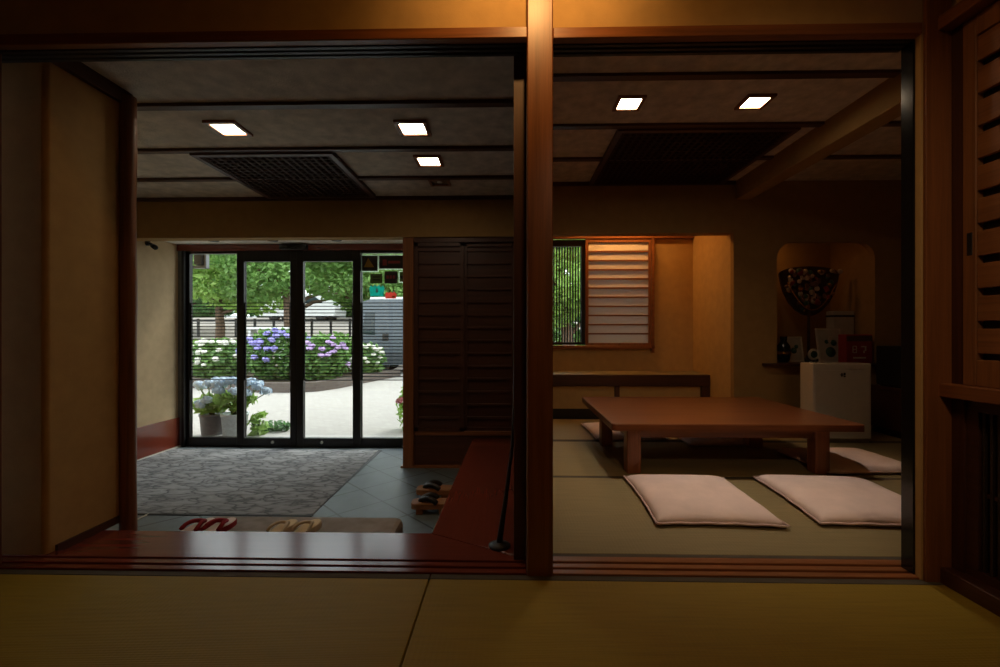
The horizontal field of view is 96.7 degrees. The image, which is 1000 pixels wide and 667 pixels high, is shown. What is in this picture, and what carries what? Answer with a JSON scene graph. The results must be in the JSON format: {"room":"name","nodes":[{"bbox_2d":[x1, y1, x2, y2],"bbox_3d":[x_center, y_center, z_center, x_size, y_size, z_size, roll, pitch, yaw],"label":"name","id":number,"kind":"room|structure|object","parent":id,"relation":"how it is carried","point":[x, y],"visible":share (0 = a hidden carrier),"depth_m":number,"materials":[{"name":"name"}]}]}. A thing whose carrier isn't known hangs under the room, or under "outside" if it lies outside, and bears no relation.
{"room":"japanese tatami room","nodes":[
{"label":"japanese tatami room","id":0,"kind":"room"},
{"bbox_2d":[2,62,118,554],"bbox_3d":[-2.073,-0.139,1.990,0.492,2.063,0.387,0,0,1],"label":"wall","id":1,"kind":"structure","parent":0,"point":[60,133],"depth_m":1.84,"materials":[{"name":"paint"}]},
{"bbox_2d":[55,515,119,550],"bbox_3d":[-1.821,0.886,1.984,0.012,0.032,0.310,0,0,1],"label":"baseboard","id":2,"kind":"structure","parent":1,"relation":"attached to","point":[61,546],"depth_m":1.95,"materials":[{"name":"brown wood"}]},
{"bbox_2d":[51,62,132,102],"bbox_3d":[-1.831,-1.137,1.984,0.055,0.065,0.390,0,0,1],"label":"trim","id":3,"kind":"structure","parent":1,"relation":"attached to","point":[81,71],"depth_m":1.98,"materials":[{"name":"brown wood"}]},
{"bbox_2d":[137,241,177,427],"bbox_3d":[-3.385,0.000,3.402,0.190,2.400,2.460,0,0,1],"label":"wall","id":4,"kind":"structure","parent":0,"point":[157,270],"depth_m":4.25,"materials":[{"name":"paint"}]},
{"bbox_2d":[137,417,179,459],"bbox_3d":[-3.282,0.993,3.340,0.018,0.285,2.340,0,0,1],"label":"baseboard","id":5,"kind":"structure","parent":4,"relation":"attached to","point":[154,438],"depth_m":4.22,"materials":[{"name":"red paint"}]},
{"bbox_2d":[178,251,180,444],"bbox_3d":[-3.245,0.158,4.564,0.044,1.985,0.110,0,0,1],"label":"trim","id":6,"kind":"structure","parent":4,"relation":"attached to","point":[179,252],"depth_m":4.51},
{"bbox_2d":[181,251,186,446],"bbox_3d":[-3.211,0.158,4.558,0.024,1.985,0.120,0,0,1],"label":"trim","id":7,"kind":"structure","parent":4,"relation":"attached to","point":[183,253],"depth_m":4.50,"materials":[{"name":"brown metal"}]},
{"bbox_2d":[187,252,236,445],"bbox_3d":[-2.913,0.158,4.557,0.575,1.985,0.050,0,0,1],"label":"window","id":8,"kind":"structure","parent":4,"relation":"in","point":[192,440],"depth_m":4.54,"materials":[{"name":"brown metal"}]},
{"bbox_2d":[106,446,459,533],"bbox_3d":[-1.662,1.190,3.245,3.540,0.080,2.820,0,0,1],"label":"floor","id":9,"kind":"structure","parent":0,"point":[382,488],"depth_m":3.13,"materials":[{"name":"tile"}]},
{"bbox_2d":[119,94,137,530],"bbox_3d":[-1.802,0.003,2.153,0.074,2.295,0.071,0,0,1],"label":"pillar","id":10,"kind":"structure","parent":9,"relation":"on","point":[128,277],"depth_m":2.13,"materials":[{"name":"brown wood"}]},
{"bbox_2d":[137,449,381,516],"bbox_3d":[-2.248,1.146,3.600,2.165,0.008,1.575,0,0,1],"label":"entrance mat","id":11,"kind":"object","parent":9,"relation":"on","point":[179,482],"visible":0.86,"depth_m":3.48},
{"bbox_2d":[189,446,402,447],"bbox_3d":[-2.000,1.155,4.538,2.330,0.013,0.130,0,0,1],"label":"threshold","id":12,"kind":"structure","parent":9,"relation":"on","point":[189,446],"depth_m":4.48,"materials":[{"name":"brown metal"}]},
{"bbox_2d":[237,251,296,446],"bbox_3d":[-2.364,0.158,4.519,0.613,1.985,0.062,0,0,1],"label":"door","id":13,"kind":"structure","parent":12,"relation":"on","point":[243,257],"depth_m":4.51,"materials":[{"name":"brown metal"}]},
{"bbox_2d":[297,251,361,446],"bbox_3d":[-1.731,0.158,4.506,0.650,1.985,0.062,0,0,1],"label":"door","id":14,"kind":"structure","parent":12,"relation":"on","point":[355,257],"depth_m":4.49,"materials":[{"name":"brown metal"}]},
{"bbox_2d":[361,251,402,446],"bbox_3d":[-1.141,0.158,4.520,0.610,1.985,0.050,0,0,1],"label":"window","id":15,"kind":"structure","parent":12,"relation":"on","point":[365,441],"depth_m":4.51,"materials":[{"name":"brown metal"}]},
{"bbox_2d":[212,516,402,532],"bbox_3d":[-1.085,1.085,2.276,1.095,0.130,0.445,0,0,1],"label":"stepping stone","id":16,"kind":"object","parent":9,"relation":"on","point":[244,524],"visible":0.27,"depth_m":2.37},
{"bbox_2d":[137,199,513,467],"bbox_3d":[-1.644,-0.015,3.875,3.550,2.330,0.120,0,0,1],"label":"wall","id":17,"kind":"structure","parent":9,"relation":"on","point":[458,291],"depth_m":3.83,"materials":[{"name":"brown wood"}]},
{"bbox_2d":[411,492,446,514],"bbox_3d":[-0.440,1.094,2.870,0.260,0.113,0.124,0,0,-3],"label":"clog","id":18,"kind":"object","parent":9,"relation":"on","point":[430,500],"visible":0.79,"depth_m":2.82,"materials":[{"name":"brown wood"}]},
{"bbox_2d":[416,480,451,497],"bbox_3d":[-0.455,1.094,3.120,0.260,0.113,0.124,0,0,-1],"label":"clog","id":19,"kind":"object","parent":9,"relation":"on","point":[435,486],"visible":0.8,"depth_m":3.08,"materials":[{"name":"brown wood"}]},
{"bbox_3d":[-1.101,1.085,2.819,2.400,0.150,1.990,0,0,1],"label":"step","id":20,"kind":"structure","parent":9,"relation":"on","visible":0},
{"bbox_2d":[63,530,510,555],"bbox_3d":[-1.120,0.956,1.921,2.400,0.108,0.211,0,0,1],"label":"step","id":21,"kind":"structure","parent":20,"relation":"on","point":[106,540],"depth_m":1.92,"materials":[{"name":"red paint"}]},
{"bbox_2d":[432,439,513,555],"bbox_3d":[-0.096,0.956,2.800,0.394,0.108,2.005,0,0,1],"label":"step","id":22,"kind":"structure","parent":20,"relation":"on","point":[470,513],"depth_m":2.42,"materials":[{"name":"red paint"}]},
{"bbox_2d":[488,291,513,550],"bbox_3d":[0.009,0.242,1.885,0.118,1.320,0.094,0,0,1],"label":"pole stand","id":23,"kind":"object","parent":22,"relation":"on","point":[499,544],"visible":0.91,"depth_m":1.89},
{"bbox_2d":[166,240,402,243],"bbox_3d":[-2.136,-0.930,4.251,2.550,0.060,0.710,0,0,1],"label":"ceiling","id":24,"kind":"structure","parent":0,"point":[279,241],"depth_m":4.40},
{"bbox_2d":[82,56,513,197],"bbox_3d":[-1.691,-1.205,2.836,3.700,0.070,2.100,0,0,1],"label":"ceiling","id":25,"kind":"structure","parent":0,"point":[424,78],"depth_m":2.40,"materials":[{"name":"paint"}]},
{"bbox_2d":[202,120,252,136],"bbox_3d":[-1.542,-1.163,2.526,0.180,0.014,0.180,0,0,1],"label":"recessed light","id":26,"kind":"object","parent":25,"relation":"in","point":[225,128],"visible":1,"depth_m":2.52,"materials":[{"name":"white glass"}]},
{"bbox_2d":[189,152,375,198],"bbox_3d":[-1.516,-1.155,3.292,0.920,0.030,0.920,0,0,1],"label":"ceiling vent","id":27,"kind":"object","parent":25,"relation":"in","point":[246,169],"visible":0.97,"depth_m":3.20,"materials":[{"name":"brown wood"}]},
{"bbox_2d":[137,99,513,110],"bbox_3d":[-1.633,-1.162,2.275,3.440,0.020,0.044,0,0,1],"label":"batten","id":28,"kind":"object","parent":25,"relation":"attached to","point":[466,103],"visible":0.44,"depth_m":2.25,"materials":[{"name":"brown wood"}]},
{"bbox_2d":[137,145,513,153],"bbox_3d":[-1.621,-1.162,2.820,3.440,0.020,0.044,0,0,1],"label":"batten","id":29,"kind":"object","parent":25,"relation":"attached to","point":[483,147],"visible":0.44,"depth_m":2.80,"materials":[{"name":"brown wood"}]},
{"bbox_2d":[137,195,513,201],"bbox_3d":[-1.611,-1.155,3.807,3.460,0.030,0.025,0,0,1],"label":"batten","id":30,"kind":"object","parent":25,"relation":"attached to","point":[460,197],"visible":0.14,"depth_m":3.79,"materials":[{"name":"brown wood"}]},
{"bbox_2d":[137,175,513,181],"bbox_3d":[-1.610,-1.162,3.340,3.440,0.020,0.044,0,0,1],"label":"batten","id":31,"kind":"object","parent":25,"relation":"attached to","point":[453,177],"visible":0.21,"depth_m":3.33,"materials":[{"name":"brown wood"}]},
{"bbox_2d":[393,119,431,136],"bbox_3d":[-0.492,-1.163,2.521,0.180,0.014,0.180,0,0,1],"label":"recessed light","id":32,"kind":"object","parent":25,"relation":"in","point":[406,128],"visible":1,"depth_m":2.51,"materials":[{"name":"white plastic"}]},
{"bbox_2d":[193,369,402,434],"bbox_3d":[-5.636,1.211,17.422,40.000,0.098,25.400,0,0,1],"label":"ground","id":33,"kind":"structure","parent":0,"point":[327,412],"depth_m":6.79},
{"bbox_2d":[198,411,225,435],"bbox_3d":[-3.289,1.037,5.090,0.276,0.250,0.276,0,0,1],"label":"pot","id":34,"kind":"object","parent":33,"relation":"on","point":[210,422],"depth_m":4.99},
{"bbox_2d":[193,377,232,435],"bbox_3d":[-3.291,0.827,5.078,0.438,0.670,0.403,0,0,-34],"label":"hydrangea","id":35,"kind":"object","parent":33,"relation":"on","point":[209,416],"visible":0.78,"depth_m":4.98,"materials":[{"name":"plant"}]},
{"bbox_2d":[220,411,248,435],"bbox_3d":[-3.010,1.032,5.044,0.286,0.260,0.286,0,0,1],"label":"pot","id":36,"kind":"object","parent":33,"relation":"on","point":[228,419],"depth_m":4.93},
{"bbox_2d":[193,254,282,338],"bbox_3d":[-9.610,-1.034,14.706,5.423,4.679,4.234,0,0,1],"label":"leafy tree","id":37,"kind":"object","parent":33,"relation":"on","point":[202,278],"visible":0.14,"depth_m":13.82,"materials":[{"name":"green plant"}]},
{"bbox_2d":[247,410,270,435],"bbox_3d":[-2.765,1.028,5.061,0.242,0.303,0.256,0,0,36],"label":"leafy plant","id":38,"kind":"object","parent":33,"relation":"on","point":[256,429],"visible":0.98,"depth_m":5.01,"materials":[{"name":"green plant"}]},
{"bbox_2d":[193,254,368,344],"bbox_3d":[-6.526,-1.056,13.627,4.701,4.928,3.880,0,0,1],"label":"leafy tree","id":39,"kind":"object","parent":33,"relation":"on","point":[270,278],"visible":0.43,"depth_m":13.03,"materials":[{"name":"green plant"}]},
{"bbox_2d":[193,369,400,392],"bbox_3d":[-8.251,1.067,10.785,11.050,0.190,3.980,0,0,1],"label":"flower bed","id":40,"kind":"object","parent":33,"relation":"on","point":[278,386],"visible":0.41,"depth_m":9.28,"materials":[{"name":"brick"}]},
{"bbox_2d":[193,337,249,378],"bbox_3d":[-6.359,0.596,10.065,1.593,1.037,1.108,0,0,1],"label":"hydrangea shrub","id":41,"kind":"object","parent":40,"relation":"in","point":[200,342],"visible":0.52,"depth_m":9.77,"materials":[{"name":"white plant"}]},
{"bbox_2d":[235,327,320,379],"bbox_3d":[-4.955,0.461,9.982,1.834,1.292,1.381,0,0,1],"label":"hydrangea shrub","id":42,"kind":"object","parent":40,"relation":"on","point":[281,369],"visible":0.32,"depth_m":9.63,"materials":[{"name":"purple plant"}]},
{"bbox_2d":[305,334,351,379],"bbox_3d":[-3.922,0.541,9.840,1.372,1.120,1.217,0,0,1],"label":"hydrangea shrub","id":43,"kind":"object","parent":40,"relation":"on","point":[314,359],"visible":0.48,"depth_m":9.54,"materials":[{"name":"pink plant"}]},
{"bbox_2d":[350,341,386,372],"bbox_3d":[-3.312,0.641,11.251,0.931,0.911,1.120,0,0,1],"label":"hydrangea shrub","id":44,"kind":"object","parent":40,"relation":"on","point":[375,369],"visible":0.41,"depth_m":11.00,"materials":[{"name":"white plant"}]},
{"bbox_2d":[193,434,402,436],"bbox_3d":[-2.199,1.157,4.827,2.600,0.010,0.440,0,0,1],"label":"step","id":45,"kind":"structure","parent":33,"relation":"on","point":[194,434],"depth_m":5.02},
{"bbox_2d":[210,377,272,435],"bbox_3d":[-2.938,0.819,5.046,0.667,0.685,0.432,0,0,-2],"label":"hydrangea","id":46,"kind":"object","parent":45,"relation":"on","point":[222,399],"visible":0.77,"depth_m":4.94,"materials":[{"name":"plant"}]},
{"bbox_2d":[308,254,402,311],"bbox_3d":[-4.173,-1.174,15.168,4.553,4.759,3.657,0,0,15],"label":"leafy tree","id":47,"kind":"object","parent":33,"relation":"on","point":[397,287],"visible":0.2,"depth_m":14.19,"materials":[{"name":"green plant"}]},
{"bbox_2d":[363,297,402,369],"bbox_3d":[-2.484,0.047,13.703,3.500,2.230,1.525,0,0,1],"label":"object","id":48,"kind":"object","parent":33,"relation":"on","point":[373,301],"visible":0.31,"depth_m":12.97,"materials":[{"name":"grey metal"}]},
{"bbox_2d":[555,239,584,341],"bbox_3d":[1.327,-0.297,9.198,2.429,4.325,2.131,0,0,1],"label":"tree","id":49,"kind":"object","parent":33,"relation":"on","point":[571,239],"visible":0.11,"depth_m":8.71,"materials":[{"name":"green plant"}]},
{"bbox_2d":[193,317,576,368],"bbox_3d":[-9.562,0.085,21.005,60.000,2.170,12.400,0,0,1],"label":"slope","id":50,"kind":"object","parent":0,"point":[248,323],"visible":0.05,"depth_m":20.33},
{"bbox_2d":[193,320,351,335],"bbox_3d":[-8.473,-0.220,17.381,11.330,0.720,0.060,0,0,1],"label":"fence","id":51,"kind":"object","parent":50,"relation":"on","point":[197,321],"visible":0.35,"depth_m":17.36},
{"bbox_2d":[259,294,345,318],"bbox_3d":[-10.670,-1.375,24.229,4.050,1.450,1.620,0,0,1],"label":"parked car","id":52,"kind":"object","parent":50,"relation":"on","point":[278,312],"visible":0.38,"depth_m":23.42,"materials":[{"name":"white metal"}]},
{"bbox_2d":[0,0,922,33],"bbox_3d":[0.836,-0.350,1.718,6.400,2.700,0.110,0,0,1],"label":"wall","id":53,"kind":"structure","parent":0,"point":[16,16],"depth_m":1.69,"materials":[{"name":"paint"}]},
{"bbox_2d":[0,27,526,49],"bbox_3d":[-1.112,-1.116,1.686,2.426,0.042,0.035,0,0,1],"label":"lintel","id":54,"kind":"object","parent":53,"relation":"attached to","point":[463,35],"depth_m":1.67,"materials":[{"name":"brown wood"}]},
{"bbox_2d":[0,43,526,62],"bbox_3d":[-1.111,-1.113,1.739,2.426,0.044,0.070,0,0,1],"label":"sliding door track","id":55,"kind":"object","parent":53,"relation":"attached to","point":[492,49],"depth_m":1.73,"materials":[{"name":"black wood"}]},
{"bbox_2d":[0,551,526,576],"bbox_3d":[-1.111,0.947,1.749,2.426,0.106,0.130,0,0,1],"label":"sill","id":56,"kind":"structure","parent":53,"relation":"attached to","point":[55,560],"depth_m":1.73,"materials":[{"name":"red paint"}]},
{"bbox_2d":[514,56,524,559],"bbox_3d":[0.077,-0.099,1.777,0.044,2.002,0.043,0,0,1],"label":"trim","id":57,"kind":"structure","parent":53,"relation":"attached to","point":[519,61],"depth_m":1.76,"materials":[{"name":"brown wood"}]},
{"bbox_2d":[553,39,912,56],"bbox_3d":[0.868,-1.108,1.697,1.340,0.044,0.070,0,0,1],"label":"trim","id":58,"kind":"structure","parent":53,"relation":"attached to","point":[883,45],"depth_m":1.70,"materials":[{"name":"black wood"}]},
{"bbox_2d":[553,556,918,579],"bbox_3d":[0.927,0.947,1.706,1.458,0.106,0.130,0,0,1],"label":"sill","id":59,"kind":"structure","parent":53,"relation":"attached to","point":[562,565],"depth_m":1.69,"materials":[{"name":"brown wood"}]},
{"bbox_2d":[553,22,921,43],"bbox_3d":[0.867,-1.111,1.645,1.340,0.042,0.035,0,0,1],"label":"trim","id":60,"kind":"structure","parent":53,"relation":"attached to","point":[904,30],"depth_m":1.63,"materials":[{"name":"brown wood"}]},
{"bbox_2d":[901,39,914,574],"bbox_3d":[1.579,-0.099,1.672,0.095,1.985,0.055,0,0,1],"label":"sliding door","id":61,"kind":"structure","parent":53,"relation":"in","point":[907,52],"depth_m":1.67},
{"bbox_2d":[915,34,922,579],"bbox_3d":[1.585,-0.066,1.632,0.099,2.052,0.022,0,0,1],"label":"trim","id":62,"kind":"structure","parent":53,"relation":"attached to","point":[918,40],"depth_m":1.63,"materials":[{"name":"paint"}]},
{"bbox_2d":[525,56,525,555],"bbox_3d":[0.175,-0.250,3.542,0.098,2.900,3.510,0,0,1],"label":"wall","id":63,"kind":"structure","parent":0,"point":[525,56],"depth_m":1.79,"materials":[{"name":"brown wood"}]},
{"bbox_2d":[553,239,692,370],"bbox_3d":[1.284,-0.250,5.189,2.050,2.500,0.130,0,0,1],"label":"wall","id":64,"kind":"structure","parent":0,"point":[673,257],"depth_m":5.11,"materials":[{"name":"paint"}]},
{"bbox_2d":[553,240,584,344],"bbox_3d":[0.709,-0.477,5.180,0.660,1.215,0.068,0,0,1],"label":"window","id":65,"kind":"structure","parent":64,"relation":"in","point":[556,243],"depth_m":5.18,"materials":[{"name":"black glass"}]},
{"bbox_2d":[585,239,650,345],"bbox_3d":[1.354,-0.473,5.099,0.750,1.223,0.028,0,0,1],"label":"screen","id":66,"kind":"object","parent":64,"relation":"attached to","point":[617,271],"visible":1,"depth_m":5.10,"materials":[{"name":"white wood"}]},
{"bbox_2d":[553,236,693,352],"bbox_3d":[1.270,-0.455,5.102,1.885,1.350,0.055,0,0,1],"label":"trim","id":67,"kind":"structure","parent":64,"relation":"attached to","point":[652,347],"depth_m":5.07,"materials":[{"name":"brown wood"}]},
{"bbox_2d":[553,185,733,236],"bbox_3d":[1.218,-1.188,4.256,1.957,0.485,0.118,0,0,1],"label":"wall","id":68,"kind":"structure","parent":0,"point":[673,210],"depth_m":4.20,"materials":[{"name":"paint"}]},
{"bbox_2d":[693,234,730,396],"bbox_3d":[2.264,-0.215,4.745,0.112,2.430,1.018,0,0,1],"label":"wall","id":69,"kind":"structure","parent":0,"point":[711,254],"depth_m":4.59,"materials":[{"name":"paint"}]},
{"bbox_2d":[553,51,900,181],"bbox_3d":[2.148,-1.465,3.476,4.050,0.070,3.560,0,0,1],"label":"ceiling","id":70,"kind":"structure","parent":0,"point":[796,100],"depth_m":2.72,"materials":[{"name":"paint"}]},
{"bbox_2d":[612,95,646,111],"bbox_3d":[0.798,-1.423,2.749,0.170,0.014,0.170,0,0,1],"label":"recessed light","id":71,"kind":"object","parent":70,"relation":"in","point":[623,102],"visible":1,"depth_m":2.74,"materials":[{"name":"white plastic"}]},
{"bbox_2d":[553,181,735,185],"bbox_3d":[1.223,-1.413,4.188,1.970,0.035,0.025,0,0,1],"label":"batten","id":72,"kind":"object","parent":70,"relation":"attached to","point":[727,182],"visible":0.57,"depth_m":4.18,"materials":[{"name":"brown wood"}]},
{"bbox_2d":[590,128,800,184],"bbox_3d":[1.454,-1.415,3.640,1.245,0.030,1.160,0,0,1],"label":"ceiling vent","id":73,"kind":"object","parent":70,"relation":"in","point":[705,145],"visible":0.98,"depth_m":3.48,"materials":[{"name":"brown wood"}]},
{"bbox_2d":[553,69,900,81],"bbox_3d":[2.101,-1.422,2.432,3.800,0.020,0.050,0,0,1],"label":"batten","id":74,"kind":"object","parent":70,"relation":"attached to","point":[882,73],"visible":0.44,"depth_m":2.44,"materials":[{"name":"brown wood"}]},
{"bbox_2d":[553,121,900,129],"bbox_3d":[2.114,-1.422,3.021,3.800,0.020,0.050,0,0,1],"label":"batten","id":75,"kind":"object","parent":70,"relation":"attached to","point":[805,124],"visible":0.44,"depth_m":3.02,"materials":[{"name":"brown wood"}]},
{"bbox_2d":[553,154,900,161],"bbox_3d":[2.126,-1.422,3.596,3.800,0.020,0.050,0,0,1],"label":"batten","id":76,"kind":"object","parent":70,"relation":"attached to","point":[891,156],"visible":0.36,"depth_m":3.59,"materials":[{"name":"brown wood"}]},
{"bbox_2d":[734,93,776,109],"bbox_3d":[1.568,-1.423,2.733,0.170,0.014,0.170,0,0,1],"label":"recessed light","id":77,"kind":"object","parent":70,"relation":"in","point":[751,101],"visible":1,"depth_m":2.73,"materials":[{"name":"white plastic"}]},
{"bbox_2d":[736,74,900,199],"bbox_3d":[2.255,-1.345,2.943,0.135,0.180,2.460,0,0,1],"label":"ceiling beam","id":78,"kind":"structure","parent":70,"relation":"attached to","point":[881,105],"depth_m":2.98,"materials":[{"name":"paint"}]},
{"bbox_2d":[731,180,900,429],"bbox_3d":[3.107,-0.235,4.186,1.822,2.390,0.060,0,0,1],"label":"wall","id":79,"kind":"structure","parent":0,"point":[866,213],"depth_m":4.17,"materials":[{"name":"paint"}]},
{"bbox_2d":[777,243,869,357],"bbox_3d":[2.991,-0.330,4.508,1.192,1.460,0.580,0,0,1],"label":"wall niche","id":80,"kind":"object","parent":79,"relation":"attached to","point":[852,292],"visible":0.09,"depth_m":4.71,"materials":[{"name":"paint"}]},
{"bbox_2d":[762,360,875,365],"bbox_3d":[3.003,0.290,4.418,1.080,0.024,0.660,0,0,1],"label":"niche shelf","id":81,"kind":"object","parent":80,"relation":"attached to","point":[778,363],"visible":0.18,"depth_m":4.11,"materials":[{"name":"brown wood"}]},
{"bbox_2d":[778,266,842,361],"bbox_3d":[3.094,-0.197,4.456,0.590,0.950,0.200,0,0,1],"label":"ornament","id":82,"kind":"object","parent":81,"relation":"on","point":[808,290],"visible":0.99,"depth_m":4.44,"materials":[{"name":"brown wood"}]},
{"bbox_2d":[815,328,840,361],"bbox_3d":[3.188,0.115,4.318,0.250,0.328,0.103,0,0,-3],"label":"package","id":83,"kind":"object","parent":81,"relation":"on","point":[826,338],"visible":0.81,"depth_m":4.30,"materials":[{"name":"cardboard"}]},
{"bbox_2d":[826,311,854,333],"bbox_3d":[3.389,0.028,4.430,0.212,0.500,0.104,0,0,-2],"label":"carton","id":84,"kind":"object","parent":81,"relation":"on","point":[844,320],"visible":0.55,"depth_m":4.38,"materials":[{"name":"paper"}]},
{"bbox_2d":[838,334,871,362],"bbox_3d":[3.340,0.143,4.180,0.250,0.270,0.102,0,0,-1],"label":"package","id":85,"kind":"object","parent":81,"relation":"on","point":[851,347],"visible":0.94,"depth_m":4.13},
{"bbox_2d":[952,0,960,6],"bbox_3d":[1.700,-0.350,-0.006,0.160,2.700,3.260,0,0,1],"label":"wall","id":86,"kind":"structure","parent":0,"point":[954,2],"depth_m":1.62,"materials":[{"name":"paint"}]},
{"bbox_2d":[952,23,965,572],"bbox_3d":[1.664,-0.128,1.591,0.060,1.945,0.050,0,0,1],"label":"trim","id":87,"kind":"structure","parent":86,"relation":"attached to","point":[958,406],"depth_m":1.58,"materials":[{"name":"brown wood"}]},
{"bbox_2d":[938,0,997,30],"bbox_3d":[1.590,-1.120,-0.008,0.080,0.050,3.250,0,0,1],"label":"trim","id":88,"kind":"structure","parent":86,"relation":"attached to","point":[963,11],"depth_m":1.54,"materials":[{"name":"brown wood"}]},
{"bbox_2d":[939,383,999,404],"bbox_3d":[1.593,0.204,-0.008,0.075,0.048,3.250,0,0,1],"label":"trim","id":89,"kind":"structure","parent":86,"relation":"attached to","point":[988,395],"depth_m":1.50,"materials":[{"name":"brown wood"}]},
{"bbox_2d":[940,567,999,616],"bbox_3d":[1.609,0.902,-0.009,0.102,0.115,3.250,0,0,1],"label":"trim","id":90,"kind":"structure","parent":86,"relation":"attached to","point":[975,590],"depth_m":1.50,"materials":[{"name":"brown wood"}]},
{"bbox_2d":[963,0,999,388],"bbox_3d":[1.635,-0.455,1.116,0.032,1.270,0.900,0,0,1],"label":"louvered shutter","id":91,"kind":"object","parent":86,"relation":"in","point":[981,33],"depth_m":1.51,"materials":[{"name":"wood"}]},
{"bbox_2d":[966,400,999,590],"bbox_3d":[1.652,0.536,1.046,0.040,0.617,1.040,0,0,1],"label":"lattice panel","id":92,"kind":"object","parent":86,"relation":"attached to","point":[982,419],"visible":0.89,"depth_m":1.52,"materials":[{"name":"brown wood"}]},
{"bbox_3d":[-0.324,1.008,0.037,4.150,0.105,3.260,0,0,1],"label":"floor","id":93,"kind":"structure","parent":0,"visible":0},
{"bbox_2d":[0,54,1,562],"bbox_3d":[-2.137,-0.070,1.720,0.375,2.060,0.050,0,0,1],"label":"pillar","id":94,"kind":"structure","parent":93,"relation":"on","point":[0,54],"depth_m":1.74,"materials":[{"name":"brown wood"}]},
{"bbox_2d":[0,569,429,666],"bbox_3d":[-1.222,0.927,1.230,1.903,0.056,0.906,0,0,1],"label":"mat","id":95,"kind":"object","parent":93,"relation":"on","point":[49,618],"visible":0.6,"depth_m":1.41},
{"bbox_2d":[526,0,552,575],"bbox_3d":[0.150,-0.370,1.700,0.096,2.660,0.105,0,0,1],"label":"pillar","id":96,"kind":"structure","parent":93,"relation":"on","point":[539,51],"depth_m":1.65,"materials":[{"name":"brown wood"}]},
{"bbox_2d":[402,574,999,666],"bbox_3d":[0.659,0.927,1.190,1.851,0.056,0.906,0,0,1],"label":"mat","id":97,"kind":"object","parent":93,"relation":"on","point":[462,620],"visible":1,"depth_m":1.36,"materials":[{"name":"wicker"}]},
{"bbox_2d":[923,0,951,581],"bbox_3d":[1.588,-0.370,1.614,0.092,2.660,0.013,0,0,1],"label":"pillar","id":98,"kind":"structure","parent":93,"relation":"on","point":[937,45],"depth_m":1.61,"materials":[{"name":"brown wood"}]},
{"bbox_3d":[2.199,1.008,3.500,3.950,0.104,3.510,0,0,1],"label":"floor","id":99,"kind":"structure","parent":0,"visible":0},
{"bbox_2d":[553,419,681,440],"bbox_3d":[1.176,0.927,4.200,1.863,0.056,0.941,0,0,1],"label":"mat","id":100,"kind":"object","parent":99,"relation":"on","point":[563,429],"visible":0.02,"depth_m":4.08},
{"bbox_2d":[581,422,668,440],"bbox_3d":[1.094,0.871,4.017,0.609,0.056,0.649,0,0,-1],"label":"floor cushion","id":101,"kind":"object","parent":100,"relation":"on","point":[593,428],"visible":0.34,"depth_m":3.78,"materials":[{"name":"fabric"}]},
{"bbox_2d":[553,371,709,418],"bbox_3d":[1.233,0.690,4.899,1.950,0.520,0.448,0,0,1],"label":"shelf","id":102,"kind":"object","parent":99,"relation":"on","point":[569,387],"visible":0.47,"depth_m":4.71,"materials":[{"name":"brown wood"}]},
{"bbox_2d":[553,440,826,476],"bbox_3d":[1.156,0.927,3.263,1.863,0.056,0.926,0,0,1],"label":"mat","id":103,"kind":"object","parent":99,"relation":"on","point":[570,458],"visible":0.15,"depth_m":3.15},
{"bbox_2d":[679,438,746,445],"bbox_3d":[1.780,0.871,3.823,0.559,0.056,0.609,0,0,1],"label":"floor cushion","id":104,"kind":"object","parent":103,"relation":"on","point":[690,441],"visible":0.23,"depth_m":3.56,"materials":[{"name":"fabric"}]},
{"bbox_2d":[582,397,864,473],"bbox_3d":[1.481,0.729,3.322,1.547,0.340,1.185,0,0,1],"label":"table","id":105,"kind":"object","parent":103,"relation":"on","point":[752,419],"visible":0.99,"depth_m":2.89,"materials":[{"name":"brown wood"}]},
{"bbox_2d":[553,476,900,559],"bbox_3d":[1.136,0.927,2.283,1.863,0.056,1.026,0,0,1],"label":"mat","id":106,"kind":"object","parent":99,"relation":"on","point":[594,516],"visible":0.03,"depth_m":2.00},
{"bbox_2d":[623,474,790,527],"bbox_3d":[1.042,0.865,2.383,0.604,0.067,0.689,0,0,3],"label":"floor cushion","id":107,"kind":"object","parent":106,"relation":"on","point":[669,499],"visible":1,"depth_m":2.21,"materials":[{"name":"fabric"}]},
{"bbox_2d":[752,474,900,526],"bbox_3d":[1.835,0.864,2.366,0.634,0.071,0.689,0,0,6],"label":"floor cushion","id":108,"kind":"object","parent":106,"relation":"on","point":[834,500],"visible":0.85,"depth_m":2.25,"materials":[{"name":"fabric"}]},
{"bbox_2d":[763,441,900,477],"bbox_3d":[3.029,0.927,3.223,1.876,0.056,0.926,0,0,1],"label":"mat","id":109,"kind":"object","parent":99,"relation":"on","point":[892,450],"visible":0.14,"depth_m":3.51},
{"bbox_2d":[773,447,900,473],"bbox_3d":[2.400,0.869,3.090,0.648,0.060,0.569,0,0,-1],"label":"floor cushion","id":110,"kind":"object","parent":109,"relation":"on","point":[843,460],"visible":0.77,"depth_m":2.94,"materials":[{"name":"fabric"}]},
{"bbox_2d":[763,430,900,441],"bbox_3d":[3.044,0.927,3.921,1.876,0.056,0.461,0,0,1],"label":"mat","id":111,"kind":"object","parent":99,"relation":"on","point":[875,436],"visible":0.02,"depth_m":3.77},
{"bbox_2d":[800,362,870,442],"bbox_3d":[2.816,0.569,3.734,0.475,0.663,0.176,0,0,1],"label":"cabinet","id":112,"kind":"object","parent":111,"relation":"on","point":[842,390],"visible":0.87,"depth_m":3.65,"materials":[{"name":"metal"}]},
{"bbox_3d":[-2.652,-1.375,4.692,3.700,0.950,0.170,0,0,1],"label":"wall","id":113,"kind":"structure","parent":0,"visible":0},
{"bbox_2d":[177,243,402,251],"bbox_3d":[-2.081,-0.868,4.515,2.490,0.065,0.100,0,0,1],"label":"trim","id":114,"kind":"structure","parent":113,"relation":"attached to","point":[390,246],"depth_m":4.47,"materials":[{"name":"red paint"}]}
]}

